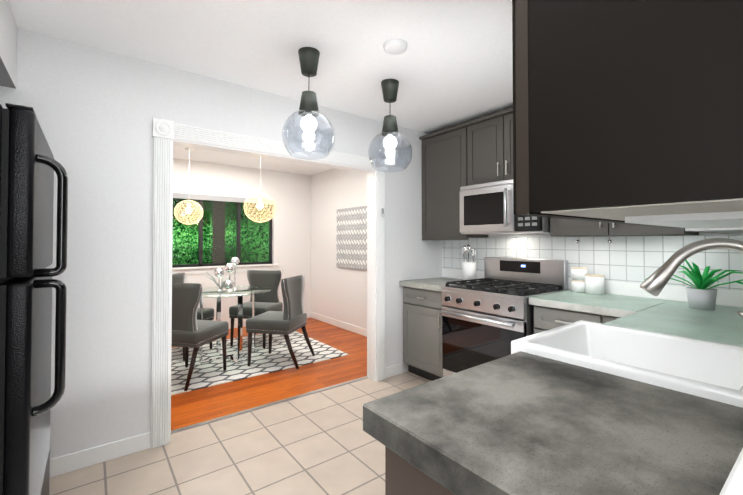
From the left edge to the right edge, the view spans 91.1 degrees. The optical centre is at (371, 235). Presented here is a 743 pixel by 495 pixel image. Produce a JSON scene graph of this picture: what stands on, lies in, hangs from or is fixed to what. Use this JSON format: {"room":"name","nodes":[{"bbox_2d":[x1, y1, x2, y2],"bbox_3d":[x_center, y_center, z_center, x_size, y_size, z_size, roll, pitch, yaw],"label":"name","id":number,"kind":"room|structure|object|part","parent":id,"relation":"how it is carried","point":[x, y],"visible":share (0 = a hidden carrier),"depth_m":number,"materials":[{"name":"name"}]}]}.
{"room":"kitchen","nodes":[
{"label":"kitchen","id":0,"kind":"room"},
{"bbox_2d":[0,28,171,458],"bbox_3d":[-1.918,0.107,1.988,1.435,2.440,0.120,1,-1,-38],"label":"wall","id":1,"kind":"structure","parent":0,"point":[96,110],"depth_m":2.16,"materials":[{"name":"paint"}]},
{"bbox_2d":[49,432,150,477],"bbox_3d":[-1.869,1.276,1.922,1.215,0.100,0.013,1,-1,-38],"label":"baseboard","id":2,"kind":"structure","parent":1,"relation":"attached to","point":[67,463],"depth_m":2.13,"materials":[{"name":"white wood"}]},
{"bbox_2d":[151,117,386,448],"bbox_3d":[-0.659,0.303,2.924,1.925,2.080,0.164,1,-1,-38],"label":"door frame","id":3,"kind":"structure","parent":1,"relation":"attached to","point":[167,135],"depth_m":2.47,"materials":[{"name":"white wood"}]},
{"bbox_2d":[49,371,430,494],"bbox_3d":[0.515,1.342,1.062,4.190,0.060,4.520,1,-1,-38],"label":"floor","id":4,"kind":"structure","parent":0,"point":[321,443],"depth_m":2.19,"materials":[{"name":"beige tile"}]},
{"bbox_2d":[0,103,67,494],"bbox_3d":[-1.520,0.458,1.196,0.818,1.712,0.750,1,-1,-38],"label":"fridge","id":5,"kind":"object","parent":4,"relation":"on","point":[29,164],"visible":1,"depth_m":1.10,"materials":[{"name":"black metal"}]},
{"bbox_2d":[171,376,367,433],"bbox_3d":[-0.709,1.341,2.971,1.705,0.005,0.040,1,-1,-38],"label":"threshold strip","id":6,"kind":"object","parent":4,"relation":"on","point":[252,409],"depth_m":2.85,"materials":[{"name":"silver metal"}]},
{"bbox_2d":[385,446,454,494],"bbox_3d":[0.503,0.885,0.760,0.655,0.843,0.725,1,-1,-38],"label":"base cabinet","id":7,"kind":"object","parent":4,"relation":"on","point":[402,477],"depth_m":0.79,"materials":[{"name":"grey wood"}]},
{"bbox_2d":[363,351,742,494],"bbox_3d":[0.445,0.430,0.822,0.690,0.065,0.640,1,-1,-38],"label":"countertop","id":8,"kind":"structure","parent":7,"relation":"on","point":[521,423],"depth_m":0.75,"materials":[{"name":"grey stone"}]},
{"bbox_2d":[403,286,443,380],"bbox_3d":[0.712,0.924,3.555,0.601,0.858,0.569,1,-1,-38],"label":"base cabinet","id":9,"kind":"object","parent":4,"relation":"on","point":[422,334],"depth_m":3.38,"materials":[{"name":"grey wood"}]},
{"bbox_2d":[399,277,462,291],"bbox_3d":[0.696,0.469,3.550,0.630,0.050,0.572,1,-1,-38],"label":"countertop","id":10,"kind":"structure","parent":9,"relation":"on","point":[433,284],"depth_m":3.44,"materials":[{"name":"grey stone"}]},
{"bbox_2d":[462,245,475,281],"bbox_3d":[0.924,0.262,3.461,0.128,0.358,0.136,1,-1,-38],"label":"utensil crock","id":11,"kind":"object","parent":10,"relation":"on","point":[468,270],"visible":0.77,"depth_m":3.42,"materials":[{"name":"white ceramic"}]},
{"bbox_2d":[441,257,567,376],"bbox_3d":[1.055,0.754,2.976,0.723,1.120,0.748,1,-1,-38],"label":"gas range","id":12,"kind":"object","parent":4,"relation":"on","point":[489,317],"visible":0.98,"depth_m":2.88,"materials":[{"name":"silver metal"}]},
{"bbox_2d":[534,305,584,333],"bbox_3d":[1.502,0.907,2.526,0.601,0.858,0.478,1,-1,-38],"label":"base cabinet","id":13,"kind":"object","parent":4,"relation":"on","point":[545,318],"depth_m":2.43,"materials":[{"name":"grey wood"}]},
{"bbox_2d":[529,290,658,315],"bbox_3d":[1.714,0.446,2.200,0.660,0.050,1.280,1,-1,-38],"label":"countertop","id":14,"kind":"structure","parent":13,"relation":"on","point":[566,300],"depth_m":2.39,"materials":[{"name":"stone"}]},
{"bbox_2d":[571,267,604,294],"bbox_3d":[1.614,0.336,2.728,0.137,0.186,0.232,1,-1,-38],"label":"canisters","id":15,"kind":"object","parent":14,"relation":"on","point":[583,281],"visible":1,"depth_m":2.70,"materials":[{"name":"white ceramic"}]},
{"bbox_2d":[585,313,619,323],"bbox_3d":[1.663,0.904,2.317,0.601,0.858,0.260,1,-1,-38],"label":"base cabinet","id":16,"kind":"object","parent":4,"relation":"on","point":[590,317],"depth_m":2.21,"materials":[{"name":"grey wood"}]},
{"bbox_2d":[363,299,742,494],"bbox_3d":[1.206,0.439,1.334,2.520,0.065,0.766,1,-1,-38],"label":"countertop","id":17,"kind":"structure","parent":16,"relation":"on","point":[723,324],"depth_m":0.84,"materials":[{"name":"stone"}]},
{"bbox_2d":[511,320,742,407],"bbox_3d":[0.940,0.490,1.229,0.578,0.220,0.685,1,-1,-38],"label":"sink basin","id":18,"kind":"object","parent":17,"relation":"in","point":[710,370],"visible":0.42,"depth_m":1.33,"materials":[{"name":"white ceramic"}]},
{"bbox_2d":[640,238,742,317],"bbox_3d":[0.969,0.191,1.042,0.198,0.369,0.305,1,-1,-38],"label":"kitchen faucet","id":19,"kind":"object","parent":17,"relation":"on","point":[655,282],"visible":1,"depth_m":1.07,"materials":[{"name":"silver metal"}]},
{"bbox_2d":[644,260,742,309],"bbox_3d":[1.929,0.261,2.116,0.370,0.315,0.516,1,-1,-38],"label":"potted plant","id":20,"kind":"object","parent":17,"relation":"on","point":[701,295],"visible":0.83,"depth_m":2.06,"materials":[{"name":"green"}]},
{"bbox_2d":[172,158,310,321],"bbox_3d":[-2.648,0.160,5.159,3.900,2.440,0.200,1,-1,-38],"label":"wall","id":21,"kind":"structure","parent":0,"point":[289,193],"depth_m":5.85,"materials":[{"name":"paint"}]},
{"bbox_2d":[172,192,277,273],"bbox_3d":[-2.439,-0.024,5.243,2.250,1.130,0.145,1,-1,-38],"label":"window","id":22,"kind":"structure","parent":21,"relation":"in","point":[242,266],"depth_m":5.46,"materials":[{"name":"brown metal"}]},
{"bbox_2d":[173,193,272,204],"bbox_3d":[-2.435,-0.548,5.246,2.110,0.069,0.050,1,-1,-38],"label":"blind valance","id":23,"kind":"object","parent":22,"relation":"attached to","point":[205,197],"visible":0.43,"depth_m":5.31,"materials":[{"name":"grey"}]},
{"bbox_2d":[228,312,309,328],"bbox_3d":[-2.583,1.328,5.055,3.900,0.100,0.013,1,-1,-38],"label":"baseboard","id":24,"kind":"structure","parent":21,"relation":"attached to","point":[308,313],"depth_m":5.54,"materials":[{"name":"white wood"}]},
{"bbox_2d":[8,0,512,174],"bbox_3d":[-0.399,-1.148,2.293,4.190,0.080,7.520,1,-1,-38],"label":"ceiling","id":25,"kind":"structure","parent":0,"point":[451,65],"depth_m":2.13,"materials":[{"name":"paint"}]},
{"bbox_2d":[0,0,16,88],"bbox_3d":[-0.822,-0.980,0.074,0.580,0.330,4.280,1,-1,-38],"label":"soffit","id":26,"kind":"object","parent":25,"relation":"attached to","point":[8,47],"depth_m":1.77,"materials":[{"name":"paint"}]},
{"bbox_2d":[174,148,202,224],"bbox_3d":[-2.240,-0.603,4.476,0.325,0.938,0.325,1,-1,-38],"label":"rattan pendant light","id":27,"kind":"object","parent":25,"relation":"hanging from","point":[188,207],"visible":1,"depth_m":4.44,"materials":[{"name":"beige wicker"}]},
{"bbox_3d":[-2.240,-0.671,4.477,0.090,0.800,0.090,1,-1,-38],"label":"cord","id":28,"kind":"part","parent":27,"relation":"part of","materials":[{"name":"white plastic"}]},
{"bbox_2d":[243,158,275,222],"bbox_3d":[-1.279,-0.613,4.193,0.365,0.927,0.365,1,-1,-38],"label":"rattan pendant light","id":29,"kind":"object","parent":25,"relation":"hanging from","point":[260,205],"visible":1,"depth_m":4.14,"materials":[{"name":"beige wicker"}]},
{"bbox_3d":[-1.279,-0.691,4.194,0.090,0.770,0.090,1,-1,-38],"label":"cord","id":30,"kind":"part","parent":29,"relation":"part of","materials":[{"name":"white plastic"}]},
{"bbox_2d":[282,47,334,159],"bbox_3d":[-0.378,-0.795,2.202,0.316,0.628,0.316,1,-1,-38],"label":"glass pendant light","id":31,"kind":"object","parent":25,"relation":"hanging from","point":[308,110],"visible":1,"depth_m":2.17,"materials":[{"name":"grey"}]},
{"bbox_2d":[368,79,411,171],"bbox_3d":[0.133,-0.788,2.620,0.316,0.628,0.316,1,-1,-38],"label":"glass pendant light","id":32,"kind":"object","parent":25,"relation":"hanging from","point":[389,132],"visible":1,"depth_m":2.58,"materials":[{"name":"grey"}]},
{"bbox_2d":[383,39,406,54],"bbox_3d":[0.139,-1.095,2.125,0.140,0.028,0.140,1,-1,-38],"label":"smoke detector","id":33,"kind":"object","parent":25,"relation":"attached to","point":[395,46],"visible":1,"depth_m":2.10,"materials":[{"name":"white plastic"}]},
{"bbox_2d":[512,0,742,233],"bbox_3d":[1.429,-0.573,1.374,2.150,1.096,0.652,1,-1,-38],"label":"upper cabinet","id":34,"kind":"object","parent":25,"relation":"hanging from","point":[627,111],"visible":1,"depth_m":0.78,"materials":[{"name":"black wood"}]},
{"bbox_2d":[171,317,366,429],"bbox_3d":[-1.775,1.391,4.043,4.190,0.060,3.000,1,-1,-38],"label":"floor","id":35,"kind":"structure","parent":0,"point":[200,405],"depth_m":3.33,"materials":[{"name":"orange wood"}]},
{"bbox_2d":[171,331,348,395],"bbox_3d":[-1.548,1.357,4.117,2.100,0.010,1.500,1,-1,-38],"label":"rug","id":36,"kind":"object","parent":35,"relation":"on","point":[214,373],"visible":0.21,"depth_m":3.94,"materials":[{"name":"white fabric"}]},
{"bbox_2d":[172,272,214,360],"bbox_3d":[-2.219,0.894,4.208,0.594,0.911,0.513,0,-1,13],"label":"dining chair","id":37,"kind":"object","parent":36,"relation":"on","point":[208,313],"visible":0.25,"depth_m":4.29,"materials":[{"name":"grey fabric"}]},
{"bbox_2d":[172,283,228,390],"bbox_3d":[-1.733,0.882,3.439,0.513,0.911,0.594,0,-1,13],"label":"dining chair","id":38,"kind":"object","parent":36,"relation":"on","point":[189,329],"visible":0.6,"depth_m":3.28,"materials":[{"name":"grey fabric"}]},
{"bbox_2d":[199,286,270,363],"bbox_3d":[-1.591,0.981,4.065,0.904,0.739,0.904,1,-1,-38],"label":"glass dining table","id":39,"kind":"object","parent":36,"relation":"on","point":[242,290],"visible":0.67,"depth_m":3.97,"materials":[{"name":"clear glass"}]},
{"bbox_2d":[229,269,283,347],"bbox_3d":[-1.450,0.902,4.694,0.513,0.911,0.594,0,-1,13],"label":"dining chair","id":40,"kind":"object","parent":36,"relation":"on","point":[269,300],"visible":0.67,"depth_m":4.76,"materials":[{"name":"grey fabric"}]},
{"bbox_2d":[245,274,314,368],"bbox_3d":[-0.964,0.890,3.925,0.594,0.911,0.513,0,-1,13],"label":"dining chair","id":41,"kind":"object","parent":36,"relation":"on","point":[290,319],"visible":1,"depth_m":3.75,"materials":[{"name":"grey fabric"}]},
{"bbox_2d":[171,68,375,157],"bbox_3d":[-0.672,-0.862,2.961,1.705,0.470,0.120,1,-1,-38],"label":"wall","id":42,"kind":"structure","parent":0,"point":[202,101],"depth_m":2.73,"materials":[{"name":"paint"}]},
{"bbox_2d":[311,168,366,328],"bbox_3d":[-0.181,0.162,5.288,0.170,2.440,3.000,1,-1,-38],"label":"wall","id":43,"kind":"structure","parent":0,"point":[339,293],"depth_m":5.68,"materials":[{"name":"paint"}]},
{"bbox_2d":[310,312,366,336],"bbox_3d":[-0.187,1.329,5.124,0.016,0.100,2.777,1,-1,-38],"label":"baseboard","id":44,"kind":"structure","parent":43,"relation":"attached to","point":[343,325],"depth_m":5.48,"materials":[{"name":"white wood"}]},
{"bbox_2d":[336,206,366,269],"bbox_3d":[-0.255,0.031,5.215,0.032,0.870,0.870,1,-1,-38],"label":"canvas","id":45,"kind":"object","parent":43,"relation":"attached to","point":[352,237],"visible":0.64,"depth_m":5.21},
{"bbox_2d":[376,120,441,372],"bbox_3d":[0.372,0.136,3.747,0.930,2.440,0.120,1,-1,-38],"label":"wall","id":46,"kind":"structure","parent":0,"point":[410,254],"depth_m":3.62,"materials":[{"name":"paint"}]},
{"bbox_2d":[446,232,742,306],"bbox_3d":[2.129,0.113,2.322,0.120,2.440,4.520,1,-1,-38],"label":"wall","id":47,"kind":"structure","parent":0,"point":[548,235],"depth_m":3.10,"materials":[{"name":"paint"}]},
{"bbox_2d":[419,107,698,239],"bbox_3d":[1.278,-0.500,3.038,0.361,1.070,2.116,1,-1,-38],"label":"upper cabinet","id":48,"kind":"object","parent":47,"relation":"attached to","point":[468,153],"visible":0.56,"depth_m":3.32,"materials":[{"name":"grey wood"}]},
{"bbox_2d":[460,179,549,234],"bbox_3d":[1.161,-0.230,3.074,0.497,0.426,0.748,1,-1,-38],"label":"over-the-range microwave","id":49,"kind":"object","parent":48,"relation":"attached to","point":[486,208],"visible":0.56,"depth_m":2.98,"materials":[{"name":"silver metal"}]},
{"bbox_2d":[442,235,742,306],"bbox_3d":[1.608,0.221,2.891,0.010,0.423,2.740,1,-1,-38],"label":"tile backsplash","id":50,"kind":"structure","parent":47,"relation":"attached to","point":[626,265],"depth_m":2.63,"materials":[{"name":"white tile"}]},
{"bbox_3d":[1.488,0.793,0.970,2.530,1.035,0.135,1,-1,-38],"label":"wall","id":51,"kind":"structure","parent":0,"visible":0},
{"bbox_2d":[719,448,742,494],"bbox_3d":[1.410,0.283,0.977,2.646,0.085,0.307,1,-1,-38],"label":"sill","id":52,"kind":"structure","parent":51,"relation":"on","point":[733,484],"depth_m":0.34,"materials":[{"name":"white"}]},
{"label":"outside","id":53,"kind":"structure","parent":0,"visible":0},
{"bbox_2d":[172,198,268,264],"bbox_3d":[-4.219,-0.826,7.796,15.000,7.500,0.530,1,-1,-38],"label":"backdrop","id":54,"kind":"structure","parent":53,"point":[219,253],"depth_m":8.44,"materials":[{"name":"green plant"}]}
]}

